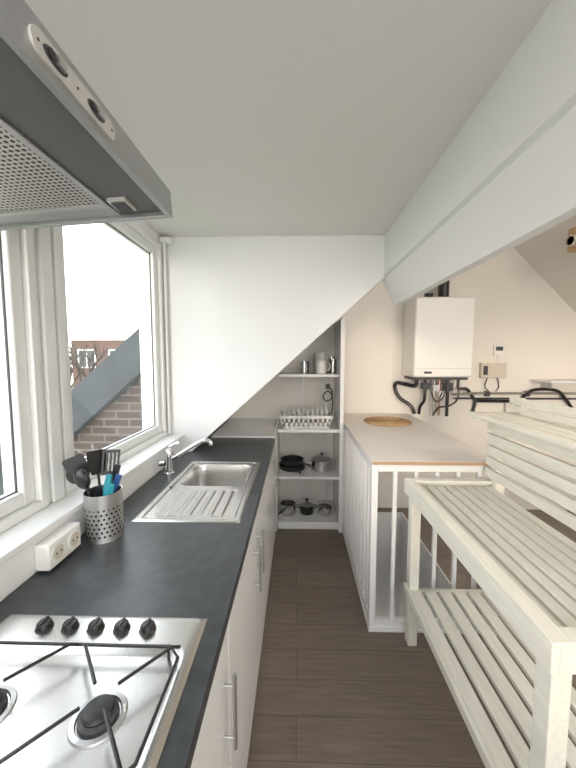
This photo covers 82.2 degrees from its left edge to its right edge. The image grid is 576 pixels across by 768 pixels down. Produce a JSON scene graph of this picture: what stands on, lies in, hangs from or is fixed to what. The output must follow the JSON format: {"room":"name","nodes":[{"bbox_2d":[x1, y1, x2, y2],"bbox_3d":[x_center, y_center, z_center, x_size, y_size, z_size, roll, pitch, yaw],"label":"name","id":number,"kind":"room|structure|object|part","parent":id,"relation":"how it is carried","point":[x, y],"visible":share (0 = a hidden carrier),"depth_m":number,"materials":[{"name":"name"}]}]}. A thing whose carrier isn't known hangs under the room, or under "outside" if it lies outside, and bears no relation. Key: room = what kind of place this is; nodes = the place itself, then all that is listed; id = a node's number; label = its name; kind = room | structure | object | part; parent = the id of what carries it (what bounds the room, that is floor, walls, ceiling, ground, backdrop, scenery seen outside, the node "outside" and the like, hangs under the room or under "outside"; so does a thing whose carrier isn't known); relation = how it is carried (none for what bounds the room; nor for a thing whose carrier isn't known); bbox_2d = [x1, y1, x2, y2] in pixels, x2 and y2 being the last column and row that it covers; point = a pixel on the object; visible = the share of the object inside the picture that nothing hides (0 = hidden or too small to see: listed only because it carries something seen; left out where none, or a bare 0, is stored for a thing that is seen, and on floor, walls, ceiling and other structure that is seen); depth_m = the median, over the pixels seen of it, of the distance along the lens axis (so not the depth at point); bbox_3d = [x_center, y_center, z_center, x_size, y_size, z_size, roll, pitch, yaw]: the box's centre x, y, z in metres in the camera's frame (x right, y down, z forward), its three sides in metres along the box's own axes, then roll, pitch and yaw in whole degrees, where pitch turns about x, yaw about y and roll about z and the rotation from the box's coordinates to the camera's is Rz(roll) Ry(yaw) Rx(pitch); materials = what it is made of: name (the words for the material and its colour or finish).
{"room":"kitchen","nodes":[
{"label":"kitchen","id":0,"kind":"room"},
{"bbox_2d":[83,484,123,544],"bbox_3d":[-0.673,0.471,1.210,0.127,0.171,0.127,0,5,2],"label":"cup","id":1,"kind":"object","parent":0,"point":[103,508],"depth_m":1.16,"materials":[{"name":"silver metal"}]},
{"bbox_2d":[2,220,212,600],"bbox_3d":[-0.950,0.324,0.980,0.150,2.400,5.050,0,5,2],"label":"wall","id":2,"kind":"structure","parent":0,"point":[141,223],"depth_m":2.19,"materials":[{"name":"white paint"}]},
{"bbox_2d":[0,229,48,533],"bbox_3d":[-0.934,-0.162,0.685,0.135,1.265,0.900,0,5,2],"label":"window","id":3,"kind":"structure","parent":2,"relation":"in","point":[41,501],"depth_m":1.09,"materials":[{"name":"white paint"}]},
{"bbox_2d":[0,233,17,499],"bbox_3d":[-0.909,-0.162,0.684,0.006,1.101,0.736,0,5,2],"label":"gasket","id":4,"kind":"object","parent":3,"relation":"attached to","point":[1,263],"visible":1,"depth_m":1.06,"materials":[{"name":"grey"}]},
{"bbox_3d":[-0.914,-0.162,0.685,0.055,1.201,0.836,0,5,2],"label":"sash","id":5,"kind":"part","parent":3,"relation":"part of","materials":[{"name":"white wood"}]},
{"bbox_2d":[33,227,64,502],"bbox_3d":[-0.923,-0.201,1.181,0.150,1.265,0.095,0,5,2],"label":"trim mullion","id":6,"kind":"object","parent":2,"relation":"attached to","point":[41,236],"depth_m":1.18,"materials":[{"name":"white wood"}]},
{"bbox_2d":[34,522,80,570],"bbox_3d":[-0.737,0.520,1.065,0.052,0.083,0.150,0,5,2],"label":"double socket","id":7,"kind":"object","parent":2,"relation":"attached to","point":[59,544],"visible":1,"depth_m":1.03,"materials":[{"name":"white plastic"}]},
{"bbox_2d":[0,0,171,230],"bbox_3d":[-0.560,-0.543,0.464,0.582,0.427,0.600,0,5,2],"label":"range hood","id":8,"kind":"object","parent":2,"relation":"attached to","point":[65,159],"visible":1,"depth_m":0.53,"materials":[{"name":"silver metal"}]},
{"bbox_3d":[-0.578,-0.355,0.467,0.473,0.038,0.546,0,5,2],"label":"filter frame","id":9,"kind":"part","parent":8,"relation":"part of","materials":[{"name":"silver metal"}]},
{"bbox_3d":[-0.275,-0.389,0.440,0.010,0.031,0.167,0,5,2],"label":"control panel","id":10,"kind":"part","parent":8,"relation":"part of","materials":[{"name":"grey metal"}]},
{"bbox_2d":[0,434,184,601],"bbox_3d":[-0.830,0.555,0.438,0.120,0.125,3.740,0,5,2],"label":"windowsill","id":11,"kind":"structure","parent":2,"relation":"attached to","point":[17,543],"depth_m":1.11,"materials":[{"name":"white paint"}]},
{"bbox_3d":[-0.830,0.555,0.438,0.120,0.125,3.740,0,5,2],"label":"sill","id":12,"kind":"part","parent":11,"relation":"part of","materials":[{"name":"white paint"}]},
{"bbox_2d":[50,221,166,493],"bbox_3d":[-0.906,-0.243,1.714,0.135,1.265,0.975,0,5,2],"label":"window","id":13,"kind":"structure","parent":2,"relation":"in","point":[69,487],"depth_m":1.96,"materials":[{"name":"white paint"}]},
{"bbox_3d":[-0.886,-0.243,1.714,0.055,1.201,0.911,0,5,2],"label":"sash","id":14,"kind":"part","parent":13,"relation":"part of","materials":[{"name":"white wood"}]},
{"bbox_2d":[85,223,155,458],"bbox_3d":[-0.881,-0.243,1.713,0.006,1.101,0.811,0,5,2],"label":"gasket","id":15,"kind":"object","parent":13,"relation":"attached to","point":[106,223],"visible":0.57,"depth_m":2.09,"materials":[{"name":"grey rubber"}]},
{"bbox_2d":[160,237,172,433],"bbox_3d":[-0.795,-0.304,2.210,0.070,1.300,0.050,0,5,2],"label":"pipe","id":16,"kind":"object","parent":2,"relation":"attached to","point":[164,240],"depth_m":2.20,"materials":[{"name":"white metal"}]},
{"bbox_2d":[162,235,384,450],"bbox_3d":[-0.093,-0.252,2.251,1.490,1.450,0.040,0,5,2],"label":"wall","id":17,"kind":"structure","parent":0,"point":[241,309],"depth_m":2.21,"materials":[{"name":"white paint"}]},
{"bbox_2d":[25,0,552,236],"bbox_3d":[-0.217,-0.861,0.229,1.650,0.080,3.980,0,5,2],"label":"ceiling","id":18,"kind":"structure","parent":0,"point":[256,117],"depth_m":0.99,"materials":[{"name":"white paint"}]},
{"bbox_2d":[210,216,575,434],"bbox_3d":[1.175,-0.439,0.862,4.400,2.600,5.250,0,5,2],"label":"ceiling","id":19,"kind":"structure","parent":0,"point":[546,252],"depth_m":3.06,"materials":[{"name":"white paint"}]},
{"bbox_2d":[383,0,575,304],"bbox_3d":[0.695,-0.611,0.279,0.228,0.465,3.890,0,5,2],"label":"ridge beam","id":20,"kind":"structure","parent":19,"relation":"attached to","point":[507,177],"depth_m":0.95,"materials":[{"name":"white paint"}]},
{"bbox_2d":[566,234,575,246],"bbox_3d":[2.300,-1.071,2.462,0.380,0.083,0.083,0,5,2],"label":"spotlight","id":21,"kind":"object","parent":19,"relation":"attached to","point":[571,240],"visible":1,"depth_m":2.46,"materials":[{"name":"white metal"}]},
{"bbox_2d":[567,226,575,252],"bbox_3d":[2.384,-1.136,2.585,0.300,0.180,0.100,0,5,2],"label":"rafter","id":22,"kind":"object","parent":19,"relation":"attached to","point":[571,231],"visible":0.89,"depth_m":2.60,"materials":[{"name":"brown wood"}]},
{"bbox_2d":[213,247,575,509],"bbox_3d":[1.220,-0.247,3.459,4.350,3.150,0.100,0,5,2],"label":"wall","id":23,"kind":"structure","parent":0,"point":[516,309],"depth_m":3.41,"materials":[{"name":"white paint"}]},
{"bbox_2d":[323,384,332,413],"bbox_3d":[0.412,0.186,3.425,0.110,0.369,0.076,0,5,2],"label":"power cord","id":24,"kind":"object","parent":23,"relation":"attached to","point":[327,385],"visible":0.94,"depth_m":3.41,"materials":[{"name":"black plastic"}]},
{"bbox_2d":[393,280,477,415],"bbox_3d":[1.510,-0.517,3.196,0.866,1.670,0.346,0,5,2],"label":"boiler","id":25,"kind":"object","parent":23,"relation":"attached to","point":[438,339],"depth_m":3.05,"materials":[{"name":"white plastic"}]},
{"bbox_3d":[1.446,-0.443,3.207,0.545,0.740,0.340,0,5,2],"label":"casing","id":26,"kind":"part","parent":25,"relation":"part of","materials":[{"name":"white plastic"}]},
{"bbox_2d":[479,363,506,390],"bbox_3d":[2.087,-0.068,3.369,0.250,0.292,0.058,0,5,2],"label":"junction box","id":27,"kind":"object","parent":23,"relation":"attached to","point":[486,370],"visible":1,"depth_m":3.34,"materials":[{"name":"beige plastic"}]},
{"bbox_2d":[492,345,503,361],"bbox_3d":[2.143,-0.310,3.361,0.100,0.180,0.033,0,5,2],"label":"thermostat","id":28,"kind":"object","parent":23,"relation":"attached to","point":[497,349],"visible":1,"depth_m":3.35,"materials":[{"name":"white plastic"}]},
{"bbox_2d":[454,388,575,411],"bbox_3d":[2.327,0.484,3.402,1.230,0.900,0.064,0,5,2],"label":"pipe","id":29,"kind":"object","parent":23,"relation":"attached to","point":[532,391],"visible":0.73,"depth_m":3.37,"materials":[{"name":"grey"}]},
{"bbox_2d":[529,379,575,388],"bbox_3d":[2.729,0.004,3.236,0.520,0.085,0.298,0,5,2],"label":"wall shelf","id":30,"kind":"object","parent":23,"relation":"attached to","point":[545,383],"visible":1,"depth_m":3.25,"materials":[{"name":"white paint"}]},
{"bbox_2d":[247,508,575,767],"bbox_3d":[1.175,1.585,1.021,4.300,0.120,5.050,0,5,2],"label":"floor","id":31,"kind":"structure","parent":0,"point":[332,691],"depth_m":1.64,"materials":[{"name":"brown wood"}]},
{"bbox_2d":[190,439,277,767],"bbox_3d":[-0.410,1.050,1.258,0.576,0.910,3.520,0,5,2],"label":"kitchen base cabinet","id":32,"kind":"object","parent":31,"relation":"on","point":[224,737],"visible":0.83,"depth_m":1.15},
{"bbox_2d":[0,437,274,767],"bbox_3d":[-0.456,0.586,1.087,0.612,0.038,3.250,0,5,2],"label":"countertop","id":33,"kind":"structure","parent":32,"relation":"on","point":[154,569],"depth_m":0.98,"materials":[{"name":"stone"}]},
{"bbox_2d":[62,449,123,544],"bbox_3d":[-0.703,0.402,1.204,0.186,0.309,0.159,0,5,2],"label":"utensil holder","id":34,"kind":"object","parent":33,"relation":"on","point":[103,504],"visible":1,"depth_m":1.17,"materials":[{"name":"silver metal"}]},
{"bbox_2d":[0,614,206,767],"bbox_3d":[-0.460,0.586,0.540,0.503,0.045,0.580,0,5,2],"label":"gas hob","id":35,"kind":"object","parent":33,"relation":"in","point":[77,691],"visible":1,"depth_m":0.64,"materials":[{"name":"silver metal"}]},
{"bbox_2d":[158,438,212,474],"bbox_3d":[-0.571,0.405,1.854,0.303,0.202,0.056,0,5,2],"label":"kitchen faucet","id":36,"kind":"object","parent":33,"relation":"on","point":[168,453],"depth_m":1.84,"materials":[{"name":"silver metal"}]},
{"bbox_2d":[131,461,260,522],"bbox_3d":[-0.398,0.593,1.698,0.435,0.157,0.770,0,5,2],"label":"sink","id":37,"kind":"object","parent":33,"relation":"in","point":[208,491],"depth_m":1.57,"materials":[{"name":"silver metal"}]},
{"bbox_2d":[211,418,276,438],"bbox_3d":[-0.366,0.414,3.103,0.542,0.037,0.796,0,5,2],"label":"countertop","id":38,"kind":"structure","parent":32,"relation":"on","point":[234,427],"depth_m":3.00,"materials":[{"name":"white paint"}]},
{"bbox_2d":[274,317,344,532],"bbox_3d":[0.191,0.368,3.224,0.629,1.960,0.518,0,5,2],"label":"shelf","id":39,"kind":"object","parent":31,"relation":"on","point":[297,521],"visible":0.81,"depth_m":3.09,"materials":[{"name":"white paint"}]},
{"bbox_2d":[278,500,295,516],"bbox_3d":[-0.004,1.225,3.174,0.162,0.108,0.304,0,5,2],"label":"saucepan","id":40,"kind":"object","parent":39,"relation":"on","point":[287,507],"visible":1,"depth_m":3.19,"materials":[{"name":"silver metal"}]},
{"bbox_2d":[279,461,304,473],"bbox_3d":[0.040,0.814,3.200,0.258,0.053,0.406,0,5,2],"label":"frying pan","id":41,"kind":"object","parent":39,"relation":"on","point":[299,468],"visible":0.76,"depth_m":3.17,"materials":[{"name":"black metal"}]},
{"bbox_2d":[281,455,310,465],"bbox_3d":[0.058,0.763,3.203,0.227,0.053,0.365,-1,5,-14],"label":"frying pan","id":42,"kind":"object","parent":41,"relation":"on","point":[288,460],"visible":1,"depth_m":3.29,"materials":[{"name":"black metal"}]},
{"bbox_2d":[280,406,332,427],"bbox_3d":[0.171,0.303,3.180,0.490,0.184,0.310,0,5,2],"label":"dish rack","id":43,"kind":"object","parent":39,"relation":"on","point":[322,421],"visible":1,"depth_m":3.04,"materials":[{"name":"white plastic"}]},
{"bbox_2d":[296,498,316,514],"bbox_3d":[0.186,1.201,3.260,0.206,0.142,0.138,0,5,2],"label":"cooking pot","id":44,"kind":"object","parent":39,"relation":"in","point":[306,507],"visible":1,"depth_m":3.22,"materials":[{"name":"black metal"}]},
{"bbox_3d":[0.186,1.159,3.257,0.136,0.059,0.136,0,5,2],"label":"lid","id":45,"kind":"part","parent":44,"relation":"part of","materials":[{"name":"silver metal"}]},
{"bbox_2d":[308,453,335,471],"bbox_3d":[0.332,0.756,3.241,0.243,0.162,0.209,-3,6,-37],"label":"cooking pot","id":46,"kind":"object","parent":39,"relation":"in","point":[320,463],"visible":1,"depth_m":3.17,"materials":[{"name":"silver metal"}]},
{"bbox_3d":[0.332,0.705,3.237,0.206,0.059,0.206,0,5,2],"label":"lid","id":47,"kind":"part","parent":46,"relation":"part of","materials":[{"name":"silver metal"}]},
{"bbox_2d":[315,361,330,373],"bbox_3d":[0.320,-0.159,3.126,0.134,0.125,0.110,-3,5,-32],"label":"coffee mug","id":48,"kind":"object","parent":39,"relation":"on","point":[320,366],"visible":1,"depth_m":3.08,"materials":[{"name":"ceramic"}]},
{"bbox_2d":[311,353,325,368],"bbox_3d":[0.316,-0.212,3.313,0.134,0.200,0.110,3,6,35],"label":"coffee mug","id":49,"kind":"object","parent":48,"relation":"on","point":[318,356],"visible":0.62,"depth_m":3.26,"materials":[{"name":"ceramic"}]},
{"bbox_2d":[314,503,335,515],"bbox_3d":[0.361,1.239,3.249,0.216,0.068,0.148,0,5,2],"label":"cooking pot","id":50,"kind":"object","parent":39,"relation":"in","point":[324,509],"visible":0.98,"depth_m":3.22,"materials":[{"name":"silver metal"}]},
{"bbox_3d":[0.489,0.369,3.216,0.034,1.960,0.518,0,5,2],"label":"panel","id":51,"kind":"part","parent":39,"relation":"part of","materials":[{"name":"white paint"}]},
{"bbox_2d":[342,413,491,633],"bbox_3d":[0.858,0.881,2.690,0.727,1.022,1.620,0,5,2],"label":"counter","id":52,"kind":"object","parent":31,"relation":"on","point":[368,449],"depth_m":2.09,"materials":[{"name":"white wood"}]},
{"bbox_2d":[364,416,411,426],"bbox_3d":[0.901,0.335,2.992,0.420,0.016,0.420,0,5,2],"label":"woven placemat","id":53,"kind":"object","parent":52,"relation":"on","point":[377,420],"visible":1,"depth_m":2.94,"materials":[{"name":"wicker"}]},
{"bbox_2d":[403,397,575,767],"bbox_3d":[0.932,0.805,1.310,0.595,1.390,1.095,0,5,2],"label":"slatted bench","id":54,"kind":"object","parent":31,"relation":"on","point":[524,568],"visible":1,"depth_m":1.30,"materials":[{"name":"paint"}]},
{"bbox_2d":[468,397,575,449],"bbox_3d":[1.099,0.176,1.256,0.260,0.128,1.095,0,5,2],"label":"shelf","id":55,"kind":"object","parent":54,"relation":"attached to","point":[555,434],"depth_m":1.48,"materials":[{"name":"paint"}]},
{"bbox_2d":[375,512,468,617],"bbox_3d":[0.856,2.712,2.824,0.730,2.650,1.550,0,5,2],"label":"wall","id":56,"kind":"structure","parent":0,"point":[383,554],"depth_m":3.46,"materials":[{"name":"white paint"}]},
{"label":"outside","id":57,"kind":"structure","parent":0,"visible":0},
{"bbox_3d":[-45.266,5.210,31.751,87.800,0.230,120.000,0,5,2],"label":"ground","id":58,"kind":"structure","parent":57,"visible":0},
{"bbox_2d":[69,340,110,387],"bbox_3d":[-14.159,1.419,21.000,5.827,9.076,4.242,0,5,2],"label":"bare tree","id":59,"kind":"object","parent":58,"relation":"on","point":[73,358],"visible":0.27,"depth_m":20.95,"materials":[{"name":"grey plant"}]},
{"bbox_2d":[71,340,124,387],"bbox_3d":[-14.678,0.703,30.560,5.000,9.000,8.000,0,5,2],"label":"wall","id":60,"kind":"structure","parent":58,"relation":"on","point":[114,344],"depth_m":26.28,"materials":[{"name":"brick"}]},
{"bbox_2d":[77,349,114,367],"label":"windows","id":61,"kind":"structure","parent":60,"relation":"in","point":[85,360],"depth_m":26.28,"materials":[{"name":"white paint"}]},
{"bbox_2d":[68,337,127,339],"bbox_3d":[-14.678,-3.907,30.197,5.300,0.250,8.300,0,5,2],"label":"roof","id":62,"kind":"structure","parent":60,"relation":"on","point":[69,338],"depth_m":26.07,"materials":[{"name":"white paint"}]},
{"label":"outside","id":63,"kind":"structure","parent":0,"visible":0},
{"bbox_2d":[0,328,142,495],"bbox_3d":[-2.185,1.921,2.930,2.280,4.910,0.380,0,5,2],"label":"neighboring building","id":64,"kind":"structure","parent":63,"point":[107,403],"depth_m":2.60,"materials":[{"name":"brick"}]}
]}

